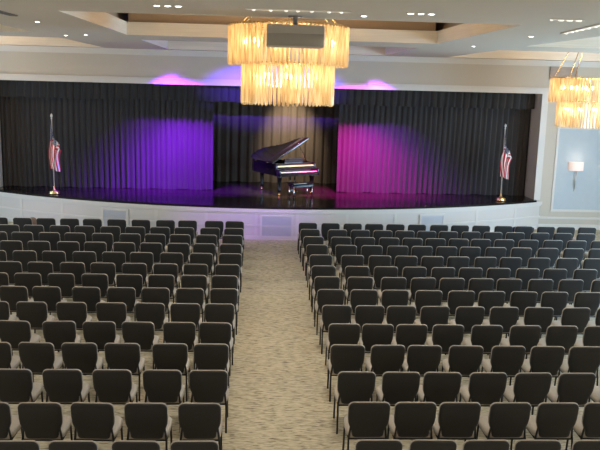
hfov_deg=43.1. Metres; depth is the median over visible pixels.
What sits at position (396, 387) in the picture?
chair
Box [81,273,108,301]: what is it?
chair
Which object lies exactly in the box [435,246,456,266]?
chair
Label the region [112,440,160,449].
chair
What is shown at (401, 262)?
chair
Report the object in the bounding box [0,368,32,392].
cushion
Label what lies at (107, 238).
chair
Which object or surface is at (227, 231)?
chair
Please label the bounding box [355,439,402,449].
chair
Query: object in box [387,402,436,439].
chair
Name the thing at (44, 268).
chair
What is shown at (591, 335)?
chair
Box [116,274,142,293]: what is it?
chair back
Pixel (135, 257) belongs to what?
chair
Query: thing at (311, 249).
chair
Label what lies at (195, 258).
chair
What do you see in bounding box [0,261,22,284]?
chair
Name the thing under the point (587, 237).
chair
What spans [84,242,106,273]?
chair
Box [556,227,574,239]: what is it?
chair
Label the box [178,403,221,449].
chair
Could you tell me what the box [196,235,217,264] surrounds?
chair
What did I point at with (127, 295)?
cushion
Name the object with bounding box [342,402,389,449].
chair
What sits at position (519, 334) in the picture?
cushion
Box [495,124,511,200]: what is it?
flag stand
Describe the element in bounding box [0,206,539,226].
trim
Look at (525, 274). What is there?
chair
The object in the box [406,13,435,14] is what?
recessed light
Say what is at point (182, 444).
chair
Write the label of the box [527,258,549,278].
chair
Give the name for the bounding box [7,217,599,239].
baseboard
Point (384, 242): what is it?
chair
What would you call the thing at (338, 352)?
chair back
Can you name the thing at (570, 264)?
chair
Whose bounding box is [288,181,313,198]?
piano bench
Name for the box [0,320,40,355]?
chair
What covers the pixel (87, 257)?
chair
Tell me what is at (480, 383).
cushion
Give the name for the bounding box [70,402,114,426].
cushion
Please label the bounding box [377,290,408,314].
chair
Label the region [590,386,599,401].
chair
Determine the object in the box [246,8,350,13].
recessed light
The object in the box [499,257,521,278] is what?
chair
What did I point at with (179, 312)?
cushion
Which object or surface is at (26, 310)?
cushion
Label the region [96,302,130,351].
chair
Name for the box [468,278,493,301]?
chair
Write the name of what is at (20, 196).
trim
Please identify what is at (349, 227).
chair
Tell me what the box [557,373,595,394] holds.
cushion
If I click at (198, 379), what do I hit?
cushion
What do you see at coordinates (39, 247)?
chair
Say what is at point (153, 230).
chair
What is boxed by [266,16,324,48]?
projector
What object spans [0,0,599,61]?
ceiling
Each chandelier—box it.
[228,17,349,106]
[548,52,599,129]
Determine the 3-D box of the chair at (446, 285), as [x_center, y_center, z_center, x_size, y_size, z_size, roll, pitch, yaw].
[2.886,1.387,14.794,0.490,0.856,0.543,1,11,-4]
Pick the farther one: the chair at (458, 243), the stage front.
the stage front
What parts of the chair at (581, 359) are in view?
seat, backrest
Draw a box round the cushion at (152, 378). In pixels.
[143,369,181,388]
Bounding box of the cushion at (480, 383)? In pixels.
[468,372,506,394]
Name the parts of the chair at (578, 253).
backrest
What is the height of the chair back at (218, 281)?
0.472 m
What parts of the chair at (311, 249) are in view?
backrest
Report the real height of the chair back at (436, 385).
0.472 m
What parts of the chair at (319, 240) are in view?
backrest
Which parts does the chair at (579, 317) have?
seat, backrest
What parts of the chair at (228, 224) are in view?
backrest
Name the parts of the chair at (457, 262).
backrest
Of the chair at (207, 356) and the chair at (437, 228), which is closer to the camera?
the chair at (207, 356)
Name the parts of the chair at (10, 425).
backrest, seat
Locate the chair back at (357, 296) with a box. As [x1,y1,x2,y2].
[350,289,377,303]
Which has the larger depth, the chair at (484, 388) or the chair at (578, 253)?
the chair at (578, 253)
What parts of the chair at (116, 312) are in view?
backrest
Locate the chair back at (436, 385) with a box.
[423,372,461,398]
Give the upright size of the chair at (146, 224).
0.856 m
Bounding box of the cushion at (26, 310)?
[17,301,47,320]
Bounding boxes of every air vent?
[101,207,128,225]
[260,214,293,238]
[419,213,444,230]
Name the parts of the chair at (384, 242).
backrest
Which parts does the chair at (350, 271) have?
backrest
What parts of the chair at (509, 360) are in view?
seat, backrest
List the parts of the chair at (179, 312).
backrest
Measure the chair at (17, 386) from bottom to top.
0.856 m
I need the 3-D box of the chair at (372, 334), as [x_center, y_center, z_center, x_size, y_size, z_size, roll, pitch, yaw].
[1.177,1.885,11.889,0.490,0.856,0.543,1,11,-2]
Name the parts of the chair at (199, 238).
backrest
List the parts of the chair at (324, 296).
leg, backrest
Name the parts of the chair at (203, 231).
backrest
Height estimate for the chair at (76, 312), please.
0.856 m
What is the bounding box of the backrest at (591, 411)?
[582,402,599,431]
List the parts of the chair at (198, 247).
backrest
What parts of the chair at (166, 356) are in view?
backrest, seat, leg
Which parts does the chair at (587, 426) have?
seat, seat frame, backrest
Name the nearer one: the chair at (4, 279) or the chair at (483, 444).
the chair at (483, 444)
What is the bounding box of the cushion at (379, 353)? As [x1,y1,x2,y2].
[370,345,404,361]
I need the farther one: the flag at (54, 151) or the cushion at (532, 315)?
the flag at (54, 151)
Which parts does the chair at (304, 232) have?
backrest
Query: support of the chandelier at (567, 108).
hanging from the ceiling
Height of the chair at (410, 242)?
0.856 m
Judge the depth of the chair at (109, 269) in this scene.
14.99 m
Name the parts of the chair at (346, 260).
backrest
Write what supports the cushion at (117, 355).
on the chair at (127, 356)
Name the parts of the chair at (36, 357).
backrest, seat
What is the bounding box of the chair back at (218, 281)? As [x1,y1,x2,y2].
[212,275,237,287]
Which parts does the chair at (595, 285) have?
backrest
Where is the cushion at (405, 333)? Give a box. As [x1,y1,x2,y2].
[395,324,426,342]
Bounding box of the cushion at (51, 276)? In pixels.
[48,273,74,280]
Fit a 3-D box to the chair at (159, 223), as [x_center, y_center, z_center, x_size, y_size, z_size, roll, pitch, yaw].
[-3.519,0.244,20.018,0.490,0.856,0.543,1,11,-4]
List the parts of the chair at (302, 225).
backrest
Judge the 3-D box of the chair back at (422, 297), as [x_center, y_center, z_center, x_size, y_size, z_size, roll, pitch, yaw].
[2.304,1.390,13.653,0.488,0.472,0.117,1,11,-3]
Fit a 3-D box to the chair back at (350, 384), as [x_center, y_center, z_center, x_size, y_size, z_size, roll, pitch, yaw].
[0.716,2.083,9.721,0.488,0.472,0.117,1,11,-3]
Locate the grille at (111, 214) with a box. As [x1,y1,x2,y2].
[103,210,125,225]
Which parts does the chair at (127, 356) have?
backrest, seat, leg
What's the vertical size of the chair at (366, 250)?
0.856 m
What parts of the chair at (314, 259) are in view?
backrest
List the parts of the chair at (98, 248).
backrest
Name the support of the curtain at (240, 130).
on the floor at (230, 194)
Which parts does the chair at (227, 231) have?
backrest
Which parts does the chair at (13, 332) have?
backrest, seat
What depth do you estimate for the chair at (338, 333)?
11.58 m
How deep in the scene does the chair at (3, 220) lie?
19.49 m
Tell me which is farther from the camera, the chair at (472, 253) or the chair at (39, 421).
the chair at (472, 253)
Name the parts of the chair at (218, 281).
backrest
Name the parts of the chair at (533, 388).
seat, backrest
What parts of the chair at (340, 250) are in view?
backrest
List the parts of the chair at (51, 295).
backrest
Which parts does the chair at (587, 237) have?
backrest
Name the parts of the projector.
panel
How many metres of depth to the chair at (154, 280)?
14.19 m
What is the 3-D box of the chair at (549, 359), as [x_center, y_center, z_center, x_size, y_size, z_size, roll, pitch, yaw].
[3.510,2.096,11.087,0.490,0.856,0.543,1,11,-2]
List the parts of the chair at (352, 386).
leg, leg, seat, backrest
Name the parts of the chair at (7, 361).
backrest, seat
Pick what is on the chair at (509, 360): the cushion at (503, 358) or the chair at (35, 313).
the cushion at (503, 358)
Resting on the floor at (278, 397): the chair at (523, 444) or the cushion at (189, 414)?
the chair at (523, 444)
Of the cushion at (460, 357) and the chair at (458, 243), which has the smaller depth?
the cushion at (460, 357)
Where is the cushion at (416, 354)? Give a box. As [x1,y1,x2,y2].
[407,345,441,363]
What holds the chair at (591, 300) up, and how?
on the floor at (278, 397)
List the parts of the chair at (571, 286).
backrest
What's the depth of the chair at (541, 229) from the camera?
20.18 m
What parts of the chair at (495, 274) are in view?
backrest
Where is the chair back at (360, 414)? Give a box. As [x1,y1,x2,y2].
[348,402,389,426]
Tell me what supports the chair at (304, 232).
on the floor at (278, 397)
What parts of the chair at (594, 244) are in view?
backrest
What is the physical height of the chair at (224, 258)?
0.856 m
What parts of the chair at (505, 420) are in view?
seat, seat frame, backrest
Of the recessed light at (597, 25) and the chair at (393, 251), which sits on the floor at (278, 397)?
the chair at (393, 251)
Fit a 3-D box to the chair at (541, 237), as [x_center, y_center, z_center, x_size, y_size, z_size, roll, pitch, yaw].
[6.082,0.573,19.597,0.490,0.856,0.543,1,11,-4]
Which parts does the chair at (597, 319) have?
seat, backrest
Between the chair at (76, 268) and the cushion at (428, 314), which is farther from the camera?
the chair at (76, 268)
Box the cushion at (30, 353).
[19,342,54,364]
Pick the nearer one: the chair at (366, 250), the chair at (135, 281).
the chair at (135, 281)
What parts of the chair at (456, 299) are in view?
backrest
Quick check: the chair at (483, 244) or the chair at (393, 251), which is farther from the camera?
the chair at (483, 244)
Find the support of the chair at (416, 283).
on the floor at (278, 397)
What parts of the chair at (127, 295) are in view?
backrest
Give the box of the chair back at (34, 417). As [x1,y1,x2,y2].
[18,402,62,432]
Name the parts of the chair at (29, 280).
backrest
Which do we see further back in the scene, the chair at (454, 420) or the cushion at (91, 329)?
the cushion at (91, 329)
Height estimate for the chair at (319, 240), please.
0.856 m
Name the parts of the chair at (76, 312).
backrest, seat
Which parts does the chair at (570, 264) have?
backrest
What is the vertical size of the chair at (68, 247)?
0.856 m
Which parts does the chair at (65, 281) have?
backrest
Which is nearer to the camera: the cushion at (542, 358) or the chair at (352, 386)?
the chair at (352, 386)
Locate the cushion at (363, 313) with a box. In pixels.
[355,305,384,321]
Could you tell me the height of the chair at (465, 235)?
0.856 m
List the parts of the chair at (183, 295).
backrest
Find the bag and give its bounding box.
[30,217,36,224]
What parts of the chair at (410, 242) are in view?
backrest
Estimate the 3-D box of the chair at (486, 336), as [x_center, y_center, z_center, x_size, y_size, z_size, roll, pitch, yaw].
[2.865,1.913,11.978,0.490,0.856,0.543,1,11,-3]
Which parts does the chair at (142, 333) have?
backrest, seat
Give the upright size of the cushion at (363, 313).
0.472 m
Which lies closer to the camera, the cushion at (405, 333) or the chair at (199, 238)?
the cushion at (405, 333)
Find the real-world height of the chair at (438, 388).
0.856 m
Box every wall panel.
[549,67,577,79]
[550,127,599,211]
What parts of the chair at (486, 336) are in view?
seat, backrest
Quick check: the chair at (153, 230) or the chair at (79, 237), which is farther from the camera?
the chair at (153, 230)
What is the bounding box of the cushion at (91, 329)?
[83,321,115,338]
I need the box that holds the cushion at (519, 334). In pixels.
[509,325,538,343]
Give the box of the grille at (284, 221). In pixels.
[262,216,290,235]
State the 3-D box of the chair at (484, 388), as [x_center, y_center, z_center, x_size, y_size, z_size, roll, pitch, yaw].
[2.400,2.263,10.034,0.490,0.856,0.543,1,11,-3]
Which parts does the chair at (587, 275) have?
backrest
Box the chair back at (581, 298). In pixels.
[573,292,599,305]
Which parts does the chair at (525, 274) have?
backrest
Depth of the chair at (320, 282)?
14.37 m
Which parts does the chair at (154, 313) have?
backrest, seat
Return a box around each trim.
[0,45,599,67]
[0,73,548,199]
[0,192,541,213]
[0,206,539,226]
[20,199,516,236]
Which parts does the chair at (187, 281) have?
backrest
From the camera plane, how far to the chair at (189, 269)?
15.08 m
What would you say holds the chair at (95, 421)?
on the floor at (278, 397)
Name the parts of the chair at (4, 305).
backrest, seat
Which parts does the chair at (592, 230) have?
backrest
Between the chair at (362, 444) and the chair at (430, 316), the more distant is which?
the chair at (430, 316)
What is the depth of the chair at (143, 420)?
8.59 m
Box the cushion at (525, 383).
[513,372,551,395]
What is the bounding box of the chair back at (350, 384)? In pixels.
[337,371,375,398]
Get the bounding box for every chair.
[0,217,7,223]
[0,224,19,239]
[0,231,7,249]
[0,240,22,260]
[0,250,6,260]
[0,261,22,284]
[0,272,13,285]
[0,286,33,314]
[0,301,16,319]
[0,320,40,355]
[0,342,20,368]
[0,368,43,403]
[0,402,21,439]
[0,440,39,449]
[11,232,32,249]
[13,217,32,231]
[13,250,36,272]
[14,273,41,316]
[16,301,54,329]
[18,342,63,381]
[18,402,72,440]
[24,225,43,240]
[27,262,52,298]
[28,241,50,261]
[32,286,66,332]
[36,218,55,231]
[39,232,59,250]
[42,251,65,285]
[42,321,80,350]
[42,369,89,403]
[48,273,77,314]
[48,440,97,449]
[50,225,69,240]
[56,302,91,351]
[57,241,79,261]
[60,218,79,232]
[60,262,84,299]
[61,342,103,374]
[65,232,85,250]
[70,402,122,441]
[72,287,104,312]
[73,251,96,272]
[75,226,94,241]
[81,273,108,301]
[83,219,101,232]
[83,321,119,350]
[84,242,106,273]
[90,262,116,286]
[92,233,113,251]
[92,369,137,404]
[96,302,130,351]
[100,226,120,242]
[102,252,125,273]
[104,343,144,400]
[107,219,126,232]
[107,287,139,320]
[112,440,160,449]
[113,242,134,262]
[116,274,143,302]
[120,233,140,251]
[122,263,148,286]
[122,321,158,368]
[124,402,171,449]
[125,226,144,242]
[130,252,153,273]
[131,219,150,234]
[135,303,167,342]
[140,242,161,262]
[141,287,171,321]
[143,369,184,432]
[145,234,167,251]
[148,274,176,302]
[150,227,169,245]
[152,343,189,400]
[153,263,179,287]
[156,220,174,234]
[160,252,183,274]
[163,322,197,369]
[167,243,189,263]
[170,234,191,263]
[170,303,201,342]
[170,440,218,449]
[174,227,195,252]
[176,288,204,321]
[178,220,197,237]
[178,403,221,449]
[181,275,207,304]
[183,264,209,298]
[189,370,228,432]
[190,253,213,288]
[194,243,215,274]
[194,343,229,387]
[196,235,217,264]
[199,322,232,375]
[200,228,219,253]
[205,221,223,238]
[205,303,234,352]
[210,288,237,334]
[212,275,238,311]
[215,264,239,299]
[219,253,241,292]
[220,244,241,266]
[222,235,242,265]
[224,228,243,246]
[225,221,243,248]
[297,222,316,253]
[299,229,319,261]
[302,236,323,270]
[305,244,327,280]
[307,254,331,287]
[309,265,335,306]
[311,276,339,314]
[314,289,344,334]
[319,305,351,353]
[320,223,339,240]
[325,229,346,254]
[325,323,359,375]
[327,344,364,401]
[329,237,350,255]
[333,371,375,433]
[334,245,356,275]
[339,255,363,288]
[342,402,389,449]
[343,223,361,236]
[343,266,368,304]
[345,277,372,304]
[347,289,377,323]
[350,230,369,244]
[352,305,384,332]
[354,237,374,254]
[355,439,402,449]
[359,324,393,352]
[361,245,382,265]
[365,224,382,236]
[365,345,404,376]
[368,255,390,276]
[373,230,391,244]
[373,266,397,289]
[376,372,419,405]
[377,277,406,303]
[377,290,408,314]
[379,237,398,266]
[382,306,415,332]
[386,224,404,237]
[387,246,407,265]
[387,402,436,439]
[391,324,427,353]
[395,230,414,245]
[395,256,417,276]
[402,238,422,266]
[402,267,426,289]
[402,345,441,376]
[407,224,425,237]
[408,278,435,303]
[409,439,456,449]
[410,290,442,319]
[411,246,432,265]
[414,306,449,354]
[417,231,435,245]
[417,372,461,405]
[421,256,443,277]
[425,238,445,255]
[426,324,463,353]
[430,225,447,237]
[431,267,454,289]
[432,402,480,441]
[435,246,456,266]
[438,231,457,245]
[439,278,464,301]
[442,290,474,335]
[442,345,483,376]
[446,256,469,290]
[448,238,468,255]
[448,306,484,333]
[451,225,468,238]
[458,267,482,289]
[459,247,480,267]
[459,372,506,406]
[461,232,480,246]
[462,439,509,449]
[463,325,502,358]
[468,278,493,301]
[470,239,490,256]
[472,225,489,238]
[473,291,504,315]
[474,257,496,277]
[476,402,530,449]
[481,346,525,385]
[482,307,518,354]
[483,232,502,246]
[485,247,506,267]
[486,268,510,303]
[494,226,512,238]
[494,239,513,256]
[496,278,521,319]
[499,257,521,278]
[500,325,540,377]
[503,291,537,336]
[503,372,551,414]
[505,232,524,246]
[510,247,531,267]
[514,226,532,239]
[514,439,560,449]
[515,268,539,303]
[516,307,553,338]
[518,240,538,257]
[521,346,564,377]
[526,402,578,448]
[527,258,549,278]
[527,279,553,302]
[530,233,548,250]
[535,292,567,319]
[536,226,554,239]
[536,240,562,268]
[537,248,558,267]
[537,325,577,354]
[542,269,566,291]
[547,373,595,406]
[551,307,590,334]
[553,233,571,250]
[554,248,583,268]
[554,258,577,291]
[554,346,599,385]
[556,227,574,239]
[556,279,583,319]
[560,240,586,259]
[565,292,599,316]
[565,402,599,449]
[571,269,597,304]
[571,440,599,449]
[573,227,595,239]
[574,326,599,345]
[576,233,594,258]
[581,241,599,268]
[581,249,599,265]
[582,258,599,279]
[582,308,599,338]
[589,280,599,320]
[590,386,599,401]
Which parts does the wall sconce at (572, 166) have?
lamp shade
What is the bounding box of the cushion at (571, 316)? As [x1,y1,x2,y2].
[561,307,589,325]
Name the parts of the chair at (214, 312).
backrest, leg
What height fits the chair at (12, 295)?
0.856 m
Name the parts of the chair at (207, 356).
backrest, seat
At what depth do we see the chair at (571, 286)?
14.62 m
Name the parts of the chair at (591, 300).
backrest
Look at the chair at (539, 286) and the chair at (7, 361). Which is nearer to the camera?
the chair at (7, 361)
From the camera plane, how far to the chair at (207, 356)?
10.54 m
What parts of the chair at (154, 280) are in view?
backrest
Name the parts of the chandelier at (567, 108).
frame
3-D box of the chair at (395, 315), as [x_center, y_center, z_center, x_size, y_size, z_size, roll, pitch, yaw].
[1.659,1.713,12.879,0.490,0.856,0.543,1,11,-4]
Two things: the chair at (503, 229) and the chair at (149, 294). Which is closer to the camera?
the chair at (149, 294)
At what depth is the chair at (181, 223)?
19.73 m
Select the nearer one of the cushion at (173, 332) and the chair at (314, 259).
the cushion at (173, 332)
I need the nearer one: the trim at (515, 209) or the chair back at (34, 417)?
the chair back at (34, 417)
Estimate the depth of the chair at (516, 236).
19.25 m
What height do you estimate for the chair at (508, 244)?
0.856 m
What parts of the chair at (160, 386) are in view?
backrest, seat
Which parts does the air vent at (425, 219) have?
frame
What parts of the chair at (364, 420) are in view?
leg, leg, seat, seat frame, backrest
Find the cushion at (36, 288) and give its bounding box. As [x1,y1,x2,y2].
[32,286,60,291]
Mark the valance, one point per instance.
(8, 88)
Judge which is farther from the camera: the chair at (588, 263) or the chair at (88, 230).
the chair at (88, 230)
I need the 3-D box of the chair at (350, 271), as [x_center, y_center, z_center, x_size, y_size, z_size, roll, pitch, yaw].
[1.136,1.200,15.548,0.490,0.856,0.543,1,11,-2]
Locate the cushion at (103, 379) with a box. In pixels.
[92,369,131,389]
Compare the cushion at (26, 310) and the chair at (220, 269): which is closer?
the cushion at (26, 310)
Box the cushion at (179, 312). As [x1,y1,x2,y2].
[170,303,199,324]
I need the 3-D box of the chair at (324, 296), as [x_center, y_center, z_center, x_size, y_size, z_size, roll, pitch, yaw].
[0.523,1.514,13.784,0.490,0.856,0.543,1,11,-4]
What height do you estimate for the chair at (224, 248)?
0.856 m
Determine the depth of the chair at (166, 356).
10.52 m
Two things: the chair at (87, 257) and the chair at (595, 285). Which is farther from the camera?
the chair at (87, 257)
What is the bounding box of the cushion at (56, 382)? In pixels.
[42,369,82,396]
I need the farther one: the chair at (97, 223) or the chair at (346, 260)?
the chair at (97, 223)
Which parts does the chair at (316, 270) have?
backrest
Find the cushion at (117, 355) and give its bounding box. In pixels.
[104,343,140,368]
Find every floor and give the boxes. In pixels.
[0,174,536,209]
[0,221,599,449]
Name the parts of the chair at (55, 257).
backrest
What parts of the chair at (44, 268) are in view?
backrest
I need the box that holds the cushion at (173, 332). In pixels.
[163,322,195,345]
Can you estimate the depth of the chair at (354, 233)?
19.04 m
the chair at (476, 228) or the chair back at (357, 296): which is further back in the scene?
the chair at (476, 228)
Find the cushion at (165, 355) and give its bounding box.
[152,343,187,368]
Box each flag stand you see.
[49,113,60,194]
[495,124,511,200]
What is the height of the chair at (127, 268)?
0.856 m
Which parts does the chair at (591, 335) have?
seat, backrest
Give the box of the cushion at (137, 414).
[124,402,167,426]
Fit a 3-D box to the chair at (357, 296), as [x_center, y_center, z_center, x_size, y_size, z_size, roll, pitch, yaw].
[1.122,1.524,13.815,0.490,0.856,0.543,1,11,-3]
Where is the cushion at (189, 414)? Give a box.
[178,403,220,426]
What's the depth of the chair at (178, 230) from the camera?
18.79 m
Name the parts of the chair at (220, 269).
backrest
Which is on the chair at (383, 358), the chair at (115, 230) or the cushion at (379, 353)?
the cushion at (379, 353)
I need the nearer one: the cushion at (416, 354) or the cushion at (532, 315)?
the cushion at (416, 354)
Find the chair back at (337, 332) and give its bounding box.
[328,323,359,342]
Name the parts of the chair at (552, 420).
seat, seat frame, backrest, leg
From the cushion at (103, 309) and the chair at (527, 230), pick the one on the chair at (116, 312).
the cushion at (103, 309)
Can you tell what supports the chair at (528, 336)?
on the floor at (278, 397)
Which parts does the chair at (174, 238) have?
backrest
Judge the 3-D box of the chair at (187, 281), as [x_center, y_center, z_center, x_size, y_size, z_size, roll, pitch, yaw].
[-2.006,1.311,14.517,0.490,0.856,0.543,1,11,-2]
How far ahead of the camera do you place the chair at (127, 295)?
13.26 m
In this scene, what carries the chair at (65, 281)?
on the floor at (278, 397)
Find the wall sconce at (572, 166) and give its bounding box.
[568,162,583,190]
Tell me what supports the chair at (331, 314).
on the floor at (278, 397)
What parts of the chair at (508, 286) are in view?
backrest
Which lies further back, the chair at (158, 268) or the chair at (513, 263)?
the chair at (513, 263)
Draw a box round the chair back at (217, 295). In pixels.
[210,288,237,302]
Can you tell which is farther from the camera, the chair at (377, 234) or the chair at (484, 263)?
the chair at (377, 234)
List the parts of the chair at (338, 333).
leg, seat, leg, backrest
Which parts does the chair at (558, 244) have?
backrest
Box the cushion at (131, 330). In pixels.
[122,321,154,340]
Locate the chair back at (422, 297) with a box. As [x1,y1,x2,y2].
[415,290,442,305]
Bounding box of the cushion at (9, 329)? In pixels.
[0,320,30,339]
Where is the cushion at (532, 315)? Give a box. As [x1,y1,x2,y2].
[523,307,553,324]
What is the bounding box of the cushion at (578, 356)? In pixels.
[567,346,599,366]
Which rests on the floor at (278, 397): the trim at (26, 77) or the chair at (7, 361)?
the chair at (7, 361)
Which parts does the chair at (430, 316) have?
backrest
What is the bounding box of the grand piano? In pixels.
[251,137,318,195]
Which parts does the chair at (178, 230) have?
backrest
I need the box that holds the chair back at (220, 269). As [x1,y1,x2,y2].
[215,264,239,274]
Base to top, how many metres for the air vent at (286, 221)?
0.690 m
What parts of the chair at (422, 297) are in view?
backrest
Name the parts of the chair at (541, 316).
seat, backrest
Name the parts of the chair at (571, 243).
backrest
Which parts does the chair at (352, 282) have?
backrest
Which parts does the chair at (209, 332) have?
backrest, leg, seat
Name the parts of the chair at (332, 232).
backrest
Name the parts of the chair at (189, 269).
backrest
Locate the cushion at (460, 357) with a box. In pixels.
[448,345,483,370]
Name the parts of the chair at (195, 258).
backrest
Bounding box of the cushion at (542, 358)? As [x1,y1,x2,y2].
[529,346,564,370]
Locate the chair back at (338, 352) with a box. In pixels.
[330,344,364,361]
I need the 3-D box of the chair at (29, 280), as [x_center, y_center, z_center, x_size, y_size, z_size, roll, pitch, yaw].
[-5.071,1.261,14.356,0.490,0.856,0.543,1,11,-4]
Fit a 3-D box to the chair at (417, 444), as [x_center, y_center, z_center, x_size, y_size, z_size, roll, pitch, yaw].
[1.363,2.590,8.140,0.490,0.856,0.543,1,11,-2]
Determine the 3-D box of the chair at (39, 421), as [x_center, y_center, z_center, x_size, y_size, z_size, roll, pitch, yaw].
[-2.934,2.357,8.790,0.490,0.856,0.543,1,11,-3]
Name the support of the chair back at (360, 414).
on the chair at (364, 420)
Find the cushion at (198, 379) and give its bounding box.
[189,370,227,388]
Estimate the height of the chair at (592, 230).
0.856 m
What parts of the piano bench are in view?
seat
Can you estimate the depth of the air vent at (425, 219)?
22.55 m
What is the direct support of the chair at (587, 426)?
on the floor at (278, 397)
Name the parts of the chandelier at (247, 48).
frame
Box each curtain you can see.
[0,96,212,189]
[213,101,338,183]
[336,104,529,195]
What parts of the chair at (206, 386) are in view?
backrest, seat, leg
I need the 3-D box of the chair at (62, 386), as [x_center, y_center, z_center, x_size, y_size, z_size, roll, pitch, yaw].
[-2.993,2.172,9.771,0.490,0.856,0.543,1,11,-4]
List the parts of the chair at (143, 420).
backrest, seat frame, seat, leg, leg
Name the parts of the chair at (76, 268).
backrest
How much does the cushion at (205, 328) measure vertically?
0.472 m
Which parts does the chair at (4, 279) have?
backrest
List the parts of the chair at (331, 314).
leg, seat, backrest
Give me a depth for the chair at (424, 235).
19.13 m
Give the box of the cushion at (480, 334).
[470,325,502,343]
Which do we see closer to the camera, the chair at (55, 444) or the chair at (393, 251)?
the chair at (55, 444)
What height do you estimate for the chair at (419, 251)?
0.856 m
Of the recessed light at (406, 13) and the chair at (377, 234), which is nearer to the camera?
the recessed light at (406, 13)
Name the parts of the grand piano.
leg, leg, lid, folded lid, rail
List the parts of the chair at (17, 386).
backrest, seat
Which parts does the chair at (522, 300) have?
backrest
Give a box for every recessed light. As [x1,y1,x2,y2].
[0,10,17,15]
[152,5,182,6]
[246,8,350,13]
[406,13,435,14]
[550,18,584,21]
[560,24,599,33]
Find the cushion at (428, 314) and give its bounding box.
[420,306,448,322]
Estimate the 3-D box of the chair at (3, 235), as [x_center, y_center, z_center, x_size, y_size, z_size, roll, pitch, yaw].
[-7.104,0.526,18.009,0.490,0.856,0.543,1,11,-2]
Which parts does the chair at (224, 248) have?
backrest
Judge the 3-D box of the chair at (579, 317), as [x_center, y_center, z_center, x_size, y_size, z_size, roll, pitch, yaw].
[4.614,1.761,13.034,0.490,0.856,0.543,1,11,-5]
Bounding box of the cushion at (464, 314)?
[455,306,484,322]
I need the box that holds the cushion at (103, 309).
[96,302,126,316]
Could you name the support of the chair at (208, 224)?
on the floor at (278, 397)
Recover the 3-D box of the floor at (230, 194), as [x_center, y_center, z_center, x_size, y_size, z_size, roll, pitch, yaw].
[-1.027,-1.063,24.647,21.500,0.060,6.320,1,11,-3]
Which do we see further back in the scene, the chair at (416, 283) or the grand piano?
the grand piano
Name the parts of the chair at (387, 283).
backrest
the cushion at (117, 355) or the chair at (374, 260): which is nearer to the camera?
the cushion at (117, 355)
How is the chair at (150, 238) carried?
on the floor at (278, 397)
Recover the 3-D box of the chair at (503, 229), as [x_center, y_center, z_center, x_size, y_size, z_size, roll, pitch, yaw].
[5.389,0.398,20.437,0.490,0.856,0.543,1,11,-2]
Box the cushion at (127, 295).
[107,287,135,304]
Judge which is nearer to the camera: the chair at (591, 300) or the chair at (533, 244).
the chair at (591, 300)
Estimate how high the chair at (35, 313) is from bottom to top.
0.856 m
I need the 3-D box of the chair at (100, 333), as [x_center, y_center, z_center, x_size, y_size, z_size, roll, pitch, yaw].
[-3.036,1.816,11.668,0.490,0.856,0.543,1,11,-4]
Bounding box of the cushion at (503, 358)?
[490,346,524,370]
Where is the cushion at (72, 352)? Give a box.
[61,342,97,363]
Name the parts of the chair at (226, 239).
backrest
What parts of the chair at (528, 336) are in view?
seat, backrest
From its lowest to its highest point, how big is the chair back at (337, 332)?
0.472 m
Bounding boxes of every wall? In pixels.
[0,51,599,224]
[0,106,530,183]
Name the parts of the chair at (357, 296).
backrest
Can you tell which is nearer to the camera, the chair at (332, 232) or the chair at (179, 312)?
the chair at (179, 312)
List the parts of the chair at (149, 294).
backrest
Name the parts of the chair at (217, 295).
backrest, leg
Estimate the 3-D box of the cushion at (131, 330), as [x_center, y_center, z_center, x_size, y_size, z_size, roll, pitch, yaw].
[-2.440,1.673,11.475,0.488,0.472,0.117,1,11,-1]
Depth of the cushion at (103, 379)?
9.50 m
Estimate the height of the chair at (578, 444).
0.856 m
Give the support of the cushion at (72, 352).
on the chair at (83, 356)
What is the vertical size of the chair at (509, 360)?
0.856 m
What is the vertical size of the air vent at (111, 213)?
0.670 m
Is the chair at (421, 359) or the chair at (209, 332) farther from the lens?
the chair at (209, 332)
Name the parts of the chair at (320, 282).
backrest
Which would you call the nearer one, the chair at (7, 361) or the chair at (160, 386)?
the chair at (160, 386)
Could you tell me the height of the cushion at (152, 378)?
0.472 m
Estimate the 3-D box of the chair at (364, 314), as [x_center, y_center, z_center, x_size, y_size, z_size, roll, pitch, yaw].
[1.140,1.704,12.852,0.490,0.856,0.543,1,11,-3]
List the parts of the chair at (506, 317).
seat, backrest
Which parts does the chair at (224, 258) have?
backrest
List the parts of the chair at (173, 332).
backrest, seat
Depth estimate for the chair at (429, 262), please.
16.31 m
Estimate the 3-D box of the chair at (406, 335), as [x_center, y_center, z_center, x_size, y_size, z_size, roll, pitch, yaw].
[1.696,1.893,11.917,0.490,0.856,0.543,1,11,-3]
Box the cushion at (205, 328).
[199,322,231,335]
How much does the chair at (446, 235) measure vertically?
0.856 m
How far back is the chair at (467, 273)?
15.36 m
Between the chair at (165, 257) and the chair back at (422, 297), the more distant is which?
the chair at (165, 257)
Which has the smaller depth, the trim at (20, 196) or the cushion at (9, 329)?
the cushion at (9, 329)
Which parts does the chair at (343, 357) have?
leg, leg, seat, backrest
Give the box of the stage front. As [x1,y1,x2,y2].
[0,196,539,236]
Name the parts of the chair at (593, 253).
backrest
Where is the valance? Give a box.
[0,80,534,109]

